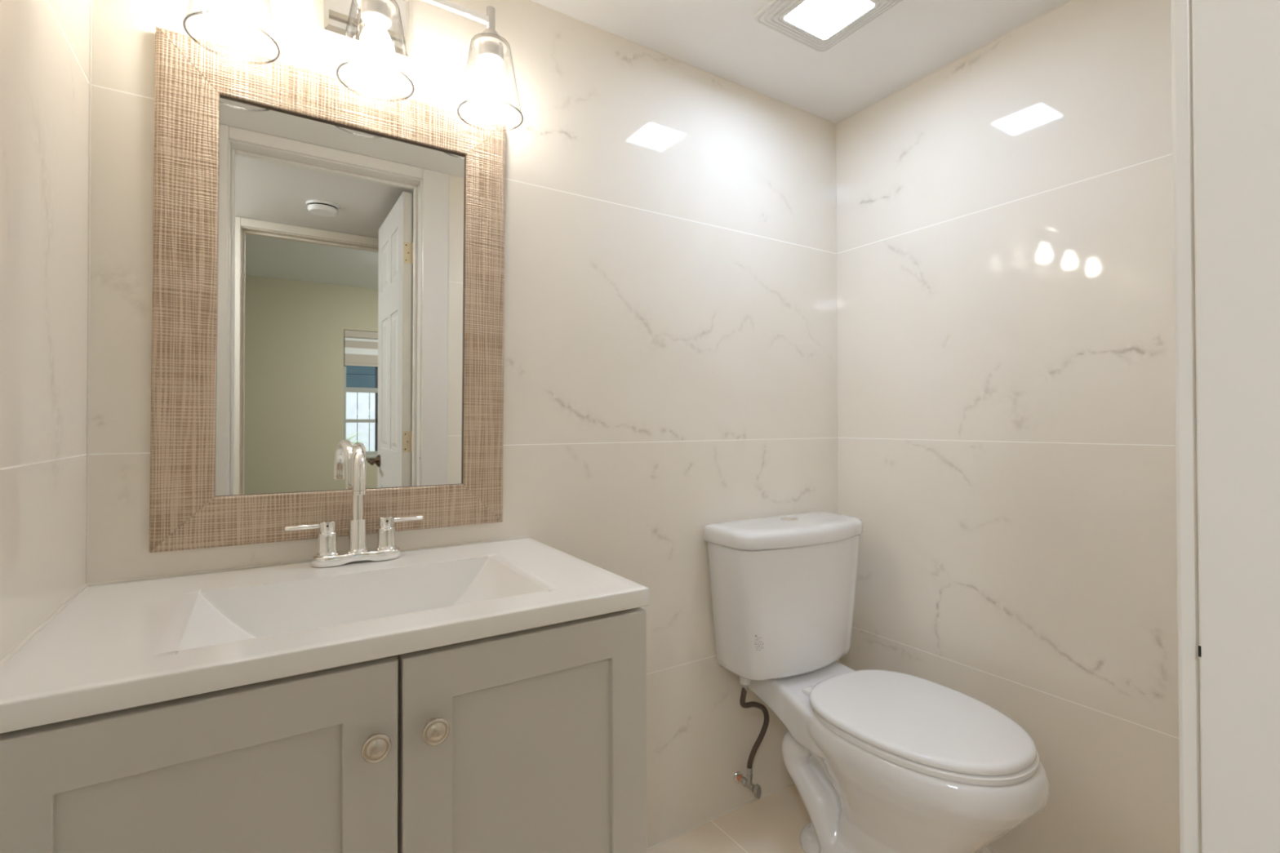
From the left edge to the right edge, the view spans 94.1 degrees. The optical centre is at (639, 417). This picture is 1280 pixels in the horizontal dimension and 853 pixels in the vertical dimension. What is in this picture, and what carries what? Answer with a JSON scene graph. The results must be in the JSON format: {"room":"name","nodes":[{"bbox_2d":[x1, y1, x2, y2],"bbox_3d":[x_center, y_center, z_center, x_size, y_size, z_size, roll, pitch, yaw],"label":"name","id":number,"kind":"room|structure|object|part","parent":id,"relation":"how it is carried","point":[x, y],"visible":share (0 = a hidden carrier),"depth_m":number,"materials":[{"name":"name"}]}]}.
{"room":"bathroom","nodes":[
{"label":"bathroom","id":0,"kind":"room"},
{"bbox_2d":[0,0,89,661],"bbox_3d":[-0.611,0.063,0.460,0.060,2.082,1.161,0,-1,-32],"label":"wall","id":1,"kind":"structure","parent":0,"point":[45,44],"depth_m":0.76,"materials":[{"name":"tile"}]},
{"bbox_2d":[0,583,88,667],"bbox_3d":[-0.762,0.269,0.753,0.006,0.006,0.499,0,-1,-32],"label":"trim","id":2,"kind":"structure","parent":1,"relation":"attached to","point":[15,650],"depth_m":0.75,"materials":[{"name":"white"}]},
{"bbox_2d":[88,0,838,848],"bbox_3d":[-0.142,0.072,1.482,1.828,2.082,0.060,0,-1,-32],"label":"wall","id":3,"kind":"structure","parent":0,"point":[670,344],"depth_m":1.51,"materials":[{"name":"tile"}]},
{"bbox_2d":[85,0,92,583],"bbox_3d":[-0.896,0.069,0.966,0.004,2.082,0.004,0,-1,-32],"label":"trim","id":4,"kind":"structure","parent":3,"relation":"attached to","point":[91,1],"depth_m":0.97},
{"bbox_2d":[88,535,528,586],"bbox_3d":[-0.576,0.273,1.167,0.756,0.006,0.006,0,-1,-32],"label":"trim","id":5,"kind":"structure","parent":3,"relation":"attached to","point":[526,536],"depth_m":1.08,"materials":[{"name":"white"}]},
{"bbox_2d":[149,26,506,552],"bbox_3d":[-0.563,-0.213,1.168,0.612,0.886,0.020,1,-1,-32],"label":"wall mirror","id":6,"kind":"object","parent":3,"relation":"attached to","point":[328,258],"visible":0.98,"depth_m":1.13,"materials":[{"name":"beige wood"}]},
{"bbox_3d":[-0.566,0.185,1.165,0.611,0.089,0.018,1,0,-32],"label":"frame rail","id":7,"kind":"part","parent":6,"relation":"part of","materials":[{"name":"brown wicker"}]},
{"bbox_3d":[-0.560,-0.612,1.171,0.611,0.089,0.018,1,0,-32],"label":"frame rail","id":8,"kind":"part","parent":6,"relation":"part of","materials":[{"name":"beige wicker"}]},
{"bbox_2d":[211,96,466,499],"bbox_3d":[-0.564,-0.213,1.170,0.444,0.718,0.005,1,0,-32],"label":"mirror glass","id":9,"kind":"object","parent":6,"relation":"on","point":[340,279],"depth_m":1.15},
{"bbox_2d":[182,0,523,132],"bbox_3d":[-0.501,-0.740,1.125,0.572,0.235,0.170,0,-1,-34],"label":"vanity light","id":10,"kind":"object","parent":3,"relation":"attached to","point":[380,28],"visible":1,"depth_m":1.16,"materials":[{"name":"glass"}]},
{"bbox_3d":[-0.673,-0.700,0.986,0.130,0.149,0.130,0,-1,-34],"label":"lamp shade","id":11,"kind":"part","parent":10,"relation":"part of","materials":[{"name":"clear glass"}]},
{"bbox_3d":[-0.673,-0.704,0.986,0.057,0.085,0.057,0,-1,-34],"label":"bulb","id":12,"kind":"part","parent":10,"relation":"part of","materials":[{"name":"white glass"}]},
{"bbox_3d":[-0.542,-0.799,1.186,0.156,0.115,0.025,0,-1,-34],"label":"plate","id":13,"kind":"part","parent":10,"relation":"part of","materials":[{"name":"silver metal"}]},
{"bbox_3d":[-0.491,-0.699,1.109,0.130,0.149,0.130,0,-1,-34],"label":"lamp shade","id":14,"kind":"part","parent":10,"relation":"part of","materials":[{"name":"clear glass"}]},
{"bbox_3d":[-0.491,-0.704,1.109,0.057,0.085,0.057,0,-1,-34],"label":"bulb","id":15,"kind":"part","parent":10,"relation":"part of","materials":[{"name":"white glass"}]},
{"bbox_2d":[356,0,395,29],"bbox_3d":[-0.491,-0.754,1.109,0.066,0.032,0.066,0,-1,-34],"label":"bulb","id":16,"kind":"object","parent":10,"relation":"attached to","point":[380,11],"depth_m":1.10,"materials":[{"name":"white glass"}]},
{"bbox_3d":[-0.309,-0.698,1.232,0.130,0.149,0.130,0,-1,-34],"label":"lamp shade","id":17,"kind":"part","parent":10,"relation":"part of","materials":[{"name":"clear glass"}]},
{"bbox_3d":[-0.309,-0.807,1.233,0.041,0.076,0.041,0,-1,-34],"label":"stem","id":18,"kind":"part","parent":10,"relation":"part of","materials":[{"name":"silver metal"}]},
{"bbox_2d":[474,35,506,67],"bbox_3d":[-0.309,-0.753,1.232,0.066,0.032,0.066,0,-1,-34],"label":"bulb","id":19,"kind":"object","parent":10,"relation":"attached to","point":[490,48],"depth_m":1.21,"materials":[{"name":"white glass"}]},
{"bbox_3d":[-0.309,-0.703,1.232,0.057,0.085,0.057,0,-1,-34],"label":"bulb","id":20,"kind":"part","parent":10,"relation":"part of","materials":[{"name":"white glass"}]},
{"bbox_2d":[526,0,835,124],"bbox_3d":[-0.128,-0.968,1.466,1.828,0.003,0.003,0,-1,-32],"label":"trim","id":21,"kind":"structure","parent":3,"relation":"attached to","point":[526,0],"depth_m":1.59,"materials":[{"name":"white"}]},
{"bbox_2d":[646,782,794,850],"bbox_3d":[-0.123,1.113,1.446,1.828,0.004,0.004,0,-1,-32],"label":"trim","id":22,"kind":"structure","parent":3,"relation":"attached to","point":[690,829],"depth_m":1.65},
{"bbox_2d":[733,770,761,799],"bbox_3d":[0.303,1.019,1.667,0.033,0.052,0.085,0,-1,-32],"label":"valve","id":23,"kind":"object","parent":3,"relation":"attached to","point":[738,778],"visible":1,"depth_m":1.66,"materials":[{"name":"silver metal"}]},
{"bbox_2d":[746,773,752,784],"bbox_3d":[0.306,1.008,1.663,0.017,0.029,0.017,0,-1,13],"label":"outlet","id":24,"kind":"object","parent":23,"relation":"attached to","point":[748,780],"depth_m":1.66,"materials":[{"name":"metal"}]},
{"bbox_2d":[739,676,768,775],"bbox_3d":[0.307,0.839,1.642,0.114,0.308,0.051,0,-1,-43],"label":"supply hose","id":25,"kind":"object","parent":23,"relation":"attached to","point":[745,682],"visible":0.98,"depth_m":1.66,"materials":[{"name":"rubber"}]},
{"bbox_3d":[0.323,1.026,1.636,0.019,0.038,0.012,0,-1,-32],"label":"valve knob","id":26,"kind":"part","parent":23,"relation":"part of","materials":[{"name":"metal"}]},
{"bbox_2d":[835,149,839,662],"bbox_3d":[0.646,0.075,1.946,0.002,2.082,0.002,0,-1,-32],"label":"trim","id":27,"kind":"structure","parent":3,"relation":"attached to","point":[836,149],"depth_m":1.95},
{"bbox_2d":[530,0,1070,123],"bbox_3d":[0.198,-1.005,0.954,1.948,0.060,1.336,0,-1,-32],"label":"ceiling","id":28,"kind":"structure","parent":0,"point":[913,40],"depth_m":1.53,"materials":[{"name":"paint"}]},
{"bbox_2d":[754,0,903,52],"bbox_3d":[0.443,-0.961,1.400,0.254,0.018,0.254,0,-1,-32],"label":"recessed light","id":29,"kind":"object","parent":28,"relation":"in","point":[820,25],"visible":1,"depth_m":1.43,"materials":[{"name":"plastic"}]},
{"bbox_2d":[646,782,995,852],"bbox_3d":[0.203,1.132,0.933,1.948,0.050,1.336,0,-1,-32],"label":"floor","id":30,"kind":"structure","parent":0,"point":[773,823],"depth_m":1.61,"materials":[{"name":"tile"}]},
{"bbox_2d":[0,607,646,852],"bbox_3d":[-0.432,0.704,0.940,0.754,0.809,0.522,0,-1,-32],"label":"vanity cabinet","id":31,"kind":"object","parent":30,"relation":"on","point":[531,740],"visible":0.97,"depth_m":0.73,"materials":[{"name":"beige paint"}]},
{"bbox_3d":[-0.468,0.653,0.652,0.379,0.696,0.021,0,-1,-32],"label":"door","id":32,"kind":"part","parent":31,"relation":"part of","materials":[{"name":"beige paint"}]},
{"bbox_2d":[0,537,648,733],"bbox_3d":[-0.440,0.337,0.954,0.757,0.133,0.503,0,-1,-32],"label":"sink","id":33,"kind":"object","parent":31,"relation":"in","point":[115,646],"visible":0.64,"depth_m":0.83,"materials":[{"name":"white ceramic"}]},
{"bbox_2d":[284,442,422,567],"bbox_3d":[-0.536,0.159,1.127,0.168,0.226,0.184,0,-1,14],"label":"faucet","id":34,"kind":"object","parent":33,"relation":"on","point":[327,555],"visible":1,"depth_m":1.11,"materials":[{"name":"silver metal"}]},
{"bbox_3d":[-0.611,0.199,1.082,0.058,0.009,0.008,0,-1,-33],"label":"lever","id":35,"kind":"part","parent":34,"relation":"part of","materials":[{"name":"silver metal"}]},
{"bbox_3d":[-0.579,0.223,1.103,0.038,0.062,0.038,0,-1,-32],"label":"handle","id":36,"kind":"part","parent":34,"relation":"part of","materials":[{"name":"silver metal"}]},
{"bbox_3d":[-0.536,0.263,1.130,0.153,0.019,0.050,0,-1,-32],"label":"plate","id":37,"kind":"part","parent":34,"relation":"part of","materials":[{"name":"silver metal"}]},
{"bbox_3d":[-0.511,0.124,1.081,0.021,0.158,0.134,0,-1,-27],"label":"spout","id":38,"kind":"part","parent":34,"relation":"part of","materials":[{"name":"silver metal"}]},
{"bbox_3d":[-0.493,0.223,1.158,0.038,0.062,0.038,0,-1,-32],"label":"handle","id":39,"kind":"part","parent":34,"relation":"part of","materials":[{"name":"silver metal"}]},
{"bbox_3d":[-0.460,0.200,1.179,0.058,0.009,0.008,0,-1,-31],"label":"lever","id":40,"kind":"part","parent":34,"relation":"part of","materials":[{"name":"silver metal"}]},
{"bbox_3d":[-0.320,0.397,0.721,0.034,0.034,0.027,0,-1,-32],"label":"knob","id":41,"kind":"part","parent":31,"relation":"part of","materials":[{"name":"silver metal"}]},
{"bbox_3d":[-0.261,0.397,0.758,0.034,0.034,0.027,0,-1,-32],"label":"knob","id":42,"kind":"part","parent":31,"relation":"part of","materials":[{"name":"silver metal"}]},
{"bbox_3d":[-0.149,0.654,0.855,0.367,0.696,0.021,0,-1,-32],"label":"door","id":43,"kind":"part","parent":31,"relation":"part of","materials":[{"name":"beige paint"}]},
{"bbox_2d":[703,511,1049,852],"bbox_3d":[0.566,0.697,1.447,0.482,0.829,0.728,0,-1,-32],"label":"toilet","id":44,"kind":"object","parent":30,"relation":"on","point":[877,761],"visible":0.99,"depth_m":1.45,"materials":[{"name":"white ceramic"}]},
{"bbox_2d":[755,637,764,650],"bbox_3d":[0.304,0.577,1.518,0.024,0.035,0.004,0,-1,-5],"label":"print","id":45,"kind":"object","parent":44,"relation":"attached to","point":[759,642],"depth_m":1.52,"materials":[{"name":"grey"}]},
{"bbox_3d":[0.428,0.313,1.667,0.482,0.048,0.216,0,-1,-32],"label":"tank lid","id":46,"kind":"part","parent":44,"relation":"part of","materials":[{"name":"white ceramic"}]},
{"bbox_3d":[0.427,0.511,1.667,0.465,0.346,0.199,0,-1,-32],"label":"tank","id":47,"kind":"part","parent":44,"relation":"part of","materials":[{"name":"white ceramic"}]},
{"bbox_3d":[0.633,0.680,1.364,0.378,0.018,0.469,0,-1,-32],"label":"seat lid","id":48,"kind":"part","parent":44,"relation":"part of","materials":[{"name":"white plastic"}]},
{"bbox_3d":[0.636,0.699,1.359,0.374,0.015,0.468,0,-1,-32],"label":"seat","id":49,"kind":"part","parent":44,"relation":"part of","materials":[{"name":"white plastic"}]},
{"bbox_2d":[835,0,1180,852],"bbox_3d":[0.983,0.070,1.473,0.060,2.082,1.161,0,-1,-32],"label":"wall","id":50,"kind":"structure","parent":0,"point":[1006,414],"depth_m":1.45,"materials":[{"name":"tile"}]},
{"bbox_2d":[835,0,1073,124],"bbox_3d":[0.954,-0.971,1.467,0.003,0.003,1.161,0,-1,-32],"label":"trim","id":51,"kind":"structure","parent":50,"relation":"attached to","point":[1070,0],"depth_m":1.60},
{"bbox_2d":[1170,0,1279,852],"bbox_3d":[0.141,0.059,0.182,0.827,2.081,0.141,0,-1,-32],"label":"door frame","id":52,"kind":"structure","parent":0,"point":[1225,54],"depth_m":0.38,"materials":[{"name":"paint"}]},
{"bbox_3d":[0.107,0.060,0.236,0.827,2.081,0.013,0,-1,-32],"label":"casing","id":53,"kind":"part","parent":52,"relation":"part of","materials":[{"name":"paint"}]}
]}

